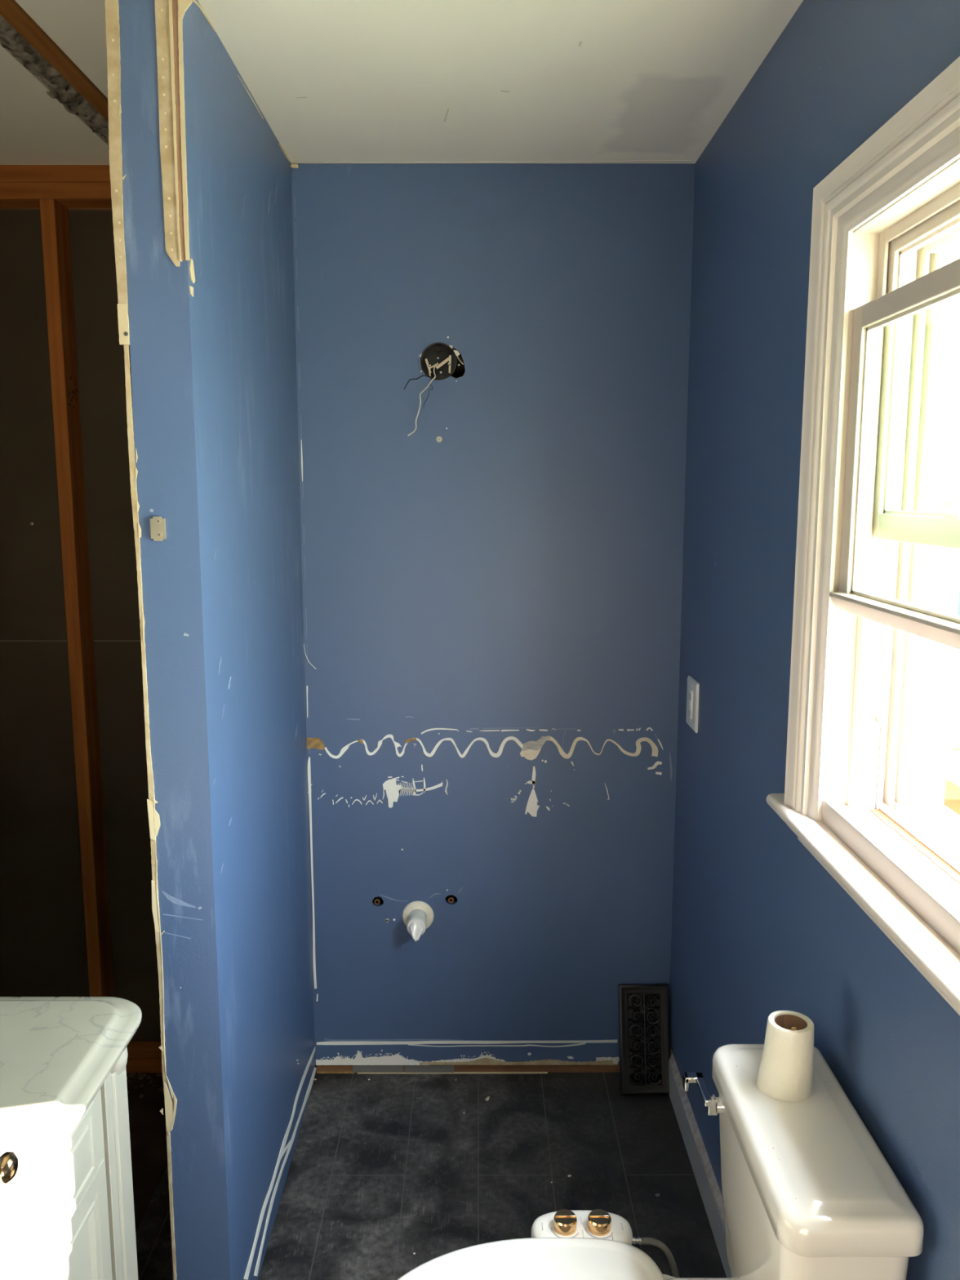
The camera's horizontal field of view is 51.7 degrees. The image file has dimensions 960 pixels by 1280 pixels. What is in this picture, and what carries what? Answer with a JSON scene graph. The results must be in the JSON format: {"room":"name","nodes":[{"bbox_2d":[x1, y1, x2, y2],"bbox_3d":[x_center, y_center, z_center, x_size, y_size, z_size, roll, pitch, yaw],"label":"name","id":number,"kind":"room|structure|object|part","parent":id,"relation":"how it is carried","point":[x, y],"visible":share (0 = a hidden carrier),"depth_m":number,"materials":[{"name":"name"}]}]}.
{"room":"building under construction","nodes":[
{"label":"building under construction","id":0,"kind":"room"},
{"bbox_2d":[0,42,109,164],"bbox_3d":[-1.935,-0.934,0.624,2.132,0.060,3.920,0,9,0],"label":"ceiling","id":1,"kind":"structure","parent":0,"point":[36,128],"depth_m":2.21,"materials":[{"name":"paint"}]},
{"bbox_2d":[0,14,108,142],"bbox_3d":[-0.846,-1.054,1.460,0.094,0.090,2.005,0,9,0],"label":"insulation batt","id":2,"kind":"object","parent":1,"relation":"attached to","point":[60,89],"visible":0.37,"depth_m":1.95,"materials":[{"name":"grey fabric"}]},
{"bbox_2d":[104,0,316,1279],"bbox_3d":[-0.509,0.094,2.174,0.147,2.445,0.986,0,9,0],"label":"wall","id":3,"kind":"structure","parent":0,"point":[201,180],"depth_m":1.79,"materials":[{"name":"blue paint"}]},
{"bbox_2d":[149,516,166,541],"bbox_3d":[-0.533,-0.184,1.638,0.024,0.040,0.008,0,9,0],"label":"wall bracket","id":4,"kind":"object","parent":3,"relation":"attached to","point":[157,524],"visible":1,"depth_m":1.64,"materials":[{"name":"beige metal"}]},
{"bbox_2d":[0,208,465,1041],"bbox_3d":[-1.235,0.006,2.741,3.540,2.550,0.016,0,9,0],"label":"wall","id":5,"kind":"structure","parent":0,"point":[43,953],"depth_m":2.74,"materials":[{"name":"paint"}]},
{"bbox_2d":[14,0,803,164],"bbox_3d":[-0.034,-0.934,0.627,1.465,0.061,3.920,0,9,0],"label":"ceiling","id":6,"kind":"structure","parent":0,"point":[360,82],"depth_m":1.90,"materials":[{"name":"paint"}]},
{"bbox_2d":[0,0,108,121],"bbox_3d":[-0.787,-0.975,0.591,0.040,0.168,3.762,0,9,0],"label":"joist","id":7,"kind":"object","parent":6,"relation":"attached to","point":[11,11],"visible":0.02,"depth_m":1.82,"materials":[{"name":"brown wood"}]},
{"bbox_2d":[126,1064,726,1279],"bbox_3d":[-1.201,1.533,0.998,3.600,0.050,3.920,0,9,0],"label":"floor","id":8,"kind":"structure","parent":0,"point":[384,1169],"depth_m":2.41,"materials":[{"name":"black tile"}]},
{"bbox_2d":[0,996,142,1279],"bbox_3d":[-0.796,1.028,1.012,0.610,0.945,1.238,0,9,0],"label":"vanity cabinet","id":9,"kind":"object","parent":8,"relation":"on","point":[67,1212],"visible":1,"depth_m":1.36,"materials":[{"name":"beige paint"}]},
{"bbox_3d":[-0.512,0.560,1.051,0.040,0.031,0.031,0,9,0],"label":"knob","id":10,"kind":"part","parent":9,"relation":"part of","materials":[{"name":"gold metal"}]},
{"bbox_3d":[-0.541,0.731,1.101,0.018,0.106,0.562,0,9,0],"label":"drawer","id":11,"kind":"part","parent":9,"relation":"part of","materials":[{"name":"beige paint"}]},
{"bbox_3d":[-0.545,1.067,1.204,0.011,0.570,0.535,0,9,0],"label":"door","id":12,"kind":"part","parent":9,"relation":"part of","materials":[{"name":"beige paint"}]},
{"bbox_3d":[-0.550,1.006,1.526,0.024,0.810,0.082,0,9,0],"label":"corner post","id":13,"kind":"part","parent":9,"relation":"part of","materials":[{"name":"beige paint"}]},
{"bbox_2d":[125,1041,162,1072],"bbox_3d":[-1.790,1.207,2.867,2.430,0.044,0.092,0,9,0],"label":"plate","id":14,"kind":"object","parent":8,"relation":"on","point":[143,1056],"visible":0.02,"depth_m":2.83,"materials":[{"name":"brown wood"}]},
{"bbox_2d":[40,199,114,996],"bbox_3d":[-1.083,0.038,2.692,0.037,2.320,0.089,0,9,0],"label":"stud","id":15,"kind":"object","parent":14,"relation":"on","point":[55,224],"visible":0.83,"depth_m":2.64,"materials":[{"name":"brown wood"}]},
{"bbox_2d":[0,182,111,208],"bbox_3d":[-1.800,-1.128,2.515,2.410,0.040,0.090,0,9,0],"label":"plate","id":16,"kind":"object","parent":15,"relation":"on","point":[13,195],"visible":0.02,"depth_m":2.47,"materials":[{"name":"brown wood"}]},
{"bbox_2d":[0,164,110,182],"bbox_3d":[-1.800,-1.178,2.508,2.410,0.060,0.088,0,9,0],"label":"plate","id":17,"kind":"object","parent":16,"relation":"on","point":[8,173],"visible":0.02,"depth_m":2.47,"materials":[{"name":"brown wood"}]},
{"bbox_2d":[126,1072,163,1097],"bbox_3d":[-0.830,1.242,2.766,0.463,0.012,0.114,0,9,0],"label":"rubble","id":18,"kind":"object","parent":8,"relation":"on","point":[158,1074],"visible":0.3,"depth_m":2.80,"materials":[{"name":"brown"}]},
{"bbox_2d":[617,984,671,1094],"bbox_3d":[0.456,1.103,2.740,0.140,0.277,0.096,0,9,0],"label":"floor vent","id":19,"kind":"object","parent":8,"relation":"in","point":[642,1003],"visible":1,"depth_m":2.74,"materials":[{"name":"black metal"}]},
{"bbox_2d":[627,993,662,1085],"bbox_3d":[0.456,1.103,2.738,0.090,0.232,0.078,0,9,0],"label":"grille","id":20,"kind":"object","parent":19,"relation":"attached to","point":[642,1003],"depth_m":2.74,"materials":[{"name":"black metal"}]},
{"bbox_2d":[397,1044,924,1279],"bbox_3d":[0.176,1.040,1.411,0.696,0.802,0.405,0,9,0],"label":"toilet","id":21,"kind":"object","parent":8,"relation":"on","point":[809,1193],"visible":0.93,"depth_m":1.31,"materials":[{"name":"white ceramic"}]},
{"bbox_3d":[0.057,0.986,1.395,0.458,0.028,0.384,0,9,0],"label":"seat lid","id":22,"kind":"part","parent":21,"relation":"part of","materials":[{"name":"beige plastic"}]},
{"bbox_2d":[531,1208,632,1244],"bbox_3d":[0.168,0.979,1.591,0.167,0.064,0.174,0,9,0],"label":"bidet attachment","id":23,"kind":"object","parent":21,"relation":"attached to","point":[564,1223],"visible":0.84,"depth_m":1.62,"materials":[{"name":"beige plastic"}]},
{"bbox_2d":[631,1236,679,1277],"bbox_3d":[0.388,1.131,1.607,0.281,0.297,0.090,0,9,0],"label":"hose","id":24,"kind":"object","parent":21,"relation":"attached to","point":[639,1241],"visible":0.99,"depth_m":1.61,"materials":[{"name":"silver metal"}]},
{"bbox_3d":[0.129,1.232,1.432,0.567,0.416,0.368,0,9,0],"label":"bowl","id":25,"kind":"part","parent":21,"relation":"part of","materials":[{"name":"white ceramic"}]},
{"bbox_2d":[666,1277,731,1279],"bbox_3d":[0.358,1.040,1.404,0.199,0.034,0.319,0,9,0],"label":"shelf","id":26,"kind":"object","parent":21,"relation":"attached to","point":[667,1278],"depth_m":1.55,"materials":[{"name":"white ceramic"}]},
{"bbox_3d":[0.339,0.699,1.527,0.032,0.026,0.079,-1,9,-8],"label":"lever handle","id":27,"kind":"part","parent":21,"relation":"part of","materials":[{"name":"silver metal"}]},
{"bbox_2d":[756,1010,813,1102],"bbox_3d":[0.433,0.584,1.399,0.076,0.104,0.069,0,9,0],"label":"toilet paper roll","id":28,"kind":"object","parent":21,"relation":"on","point":[785,1073],"visible":1,"depth_m":1.38,"materials":[{"name":"beige paper"}]},
{"bbox_3d":[0.441,0.861,1.377,0.156,0.337,0.369,0,9,0],"label":"tank","id":29,"kind":"part","parent":21,"relation":"part of","materials":[{"name":"white ceramic"}]},
{"bbox_3d":[0.440,0.670,1.347,0.169,0.052,0.389,0,9,0],"label":"tank lid","id":30,"kind":"part","parent":21,"relation":"part of","materials":[{"name":"white ceramic"}]},
{"bbox_2d":[290,163,694,1065],"bbox_3d":[-0.011,0.014,2.632,1.112,2.414,0.030,0,9,0],"label":"wall","id":31,"kind":"structure","parent":0,"point":[492,608],"depth_m":2.61,"materials":[{"name":"blue paint"}]},
{"bbox_2d":[374,896,381,904],"bbox_3d":[-0.285,0.719,2.787,0.016,0.016,0.087,0,9,0],"label":"stub","id":32,"kind":"object","parent":31,"relation":"attached to","point":[377,900],"visible":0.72,"depth_m":2.75,"materials":[{"name":"orange metal"}]},
{"bbox_2d":[402,901,434,941],"bbox_3d":[-0.172,0.773,2.697,0.088,0.088,0.100,0,9,0],"label":"drain pipe","id":33,"kind":"object","parent":31,"relation":"attached to","point":[417,916],"visible":1,"depth_m":2.72,"materials":[{"name":"beige plastic"}]},
{"bbox_2d":[403,342,463,435],"bbox_3d":[-0.127,-0.641,2.552,0.156,0.235,0.080,-2,9,-16],"label":"electrical box","id":34,"kind":"object","parent":31,"relation":"attached to","point":[438,361],"visible":1,"depth_m":2.57,"materials":[{"name":"black plastic"}]},
{"bbox_2d":[435,435,442,442],"bbox_3d":[-0.105,-0.517,2.552,0.016,0.016,0.002,0,9,0],"label":"wall anchor","id":35,"kind":"object","parent":31,"relation":"attached to","point":[438,438],"visible":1,"depth_m":2.55,"materials":[{"name":"beige plastic"}]},
{"bbox_2d":[448,894,453,902],"bbox_3d":[-0.080,0.714,2.786,0.016,0.016,0.087,0,9,0],"label":"stub","id":36,"kind":"object","parent":31,"relation":"attached to","point":[451,898],"visible":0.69,"depth_m":2.75,"materials":[{"name":"orange metal"}]},
{"bbox_2d":[316,1064,654,1073],"bbox_3d":[0.033,1.209,2.864,0.998,0.042,0.098,0,9,0],"label":"trim","id":37,"kind":"structure","parent":31,"relation":"attached to","point":[499,1068],"depth_m":2.82,"materials":[{"name":"brown wood"}]},
{"bbox_2d":[669,0,959,1279],"bbox_3d":[0.617,0.301,0.816,0.164,2.440,3.922,0,9,0],"label":"wall","id":38,"kind":"structure","parent":0,"point":[760,927],"depth_m":1.84,"materials":[{"name":"blue paint"}]},
{"bbox_2d":[685,675,698,733],"bbox_3d":[0.527,0.159,2.472,0.011,0.124,0.110,0,9,0],"label":"outlet","id":39,"kind":"object","parent":38,"relation":"attached to","point":[692,693],"visible":1,"depth_m":2.45,"materials":[{"name":"white plastic"}]},
{"bbox_2d":[688,688,693,719],"bbox_3d":[0.525,0.159,2.472,0.004,0.072,0.036,0,9,0],"label":"receptacle","id":40,"kind":"object","parent":39,"relation":"attached to","point":[690,690],"depth_m":2.46,"materials":[{"name":"white plastic"}]},
{"bbox_2d":[668,1047,730,1277],"bbox_3d":[0.529,1.459,0.981,0.014,0.102,3.702,0,9,0],"label":"baseboard","id":41,"kind":"structure","parent":38,"relation":"attached to","point":[710,1193],"depth_m":2.36,"materials":[{"name":"grey"}]},
{"bbox_2d":[766,56,959,1015],"bbox_3d":[0.618,-0.121,1.182,0.240,1.034,0.952,0,9,0],"label":"window","id":42,"kind":"structure","parent":38,"relation":"in","point":[876,632],"depth_m":1.46,"materials":[{"name":"white wood"}]},
{"bbox_3d":[0.640,0.333,1.248,0.195,0.070,0.666,0,9,0],"label":"sill","id":43,"kind":"part","parent":42,"relation":"part of","materials":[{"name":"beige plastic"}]},
{"bbox_3d":[0.630,-0.108,1.186,0.175,0.900,0.675,0,9,0],"label":"frame","id":44,"kind":"part","parent":42,"relation":"part of","materials":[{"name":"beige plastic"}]},
{"bbox_3d":[0.543,-0.012,1.200,0.016,0.028,0.644,0,9,0],"label":"lift rail","id":45,"kind":"part","parent":42,"relation":"part of","materials":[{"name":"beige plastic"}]},
{"bbox_3d":[0.566,-0.219,1.169,0.030,0.445,0.654,0,9,0],"label":"sash","id":46,"kind":"part","parent":42,"relation":"part of","materials":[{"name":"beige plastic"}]},
{"bbox_3d":[0.605,-0.323,1.154,0.029,0.438,0.654,0,9,0],"label":"sash","id":47,"kind":"part","parent":42,"relation":"part of","materials":[{"name":"beige plastic"}]},
{"bbox_2d":[945,706,959,779],"bbox_3d":[20.353,0.244,12.715,39.250,0.100,65.000,0,9,0],"label":"ground","id":48,"kind":"structure","parent":0,"point":[953,741],"depth_m":8.64,"materials":[{"name":"white"}]},
{"bbox_2d":[943,779,959,815],"bbox_3d":[2.441,1.051,5.346,0.382,0.516,0.393,0,9,0],"label":"trestle table","id":49,"kind":"object","parent":48,"relation":"on","point":[952,791],"visible":0.22,"depth_m":5.16,"materials":[{"name":"wood"}]},
{"bbox_2d":[947,779,959,786],"bbox_3d":[6.338,1.026,7.003,6.300,0.060,0.080,0,9,0],"label":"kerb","id":50,"kind":"object","parent":48,"relation":"on","point":[957,782],"depth_m":6.98,"materials":[{"name":"concrete"}]},
{"bbox_2d":[951,583,959,706],"bbox_3d":[5.570,-0.035,9.117,4.311,1.525,1.780,0,9,0],"label":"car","id":51,"kind":"object","parent":48,"relation":"on","point":[955,698],"visible":0.02,"depth_m":8.31,"materials":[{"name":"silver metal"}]},
{"bbox_3d":[5.403,-0.485,9.038,3.605,0.520,1.422,0,9,0],"label":"cabin glass","id":52,"kind":"part","parent":51,"relation":"part of","materials":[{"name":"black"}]}
]}

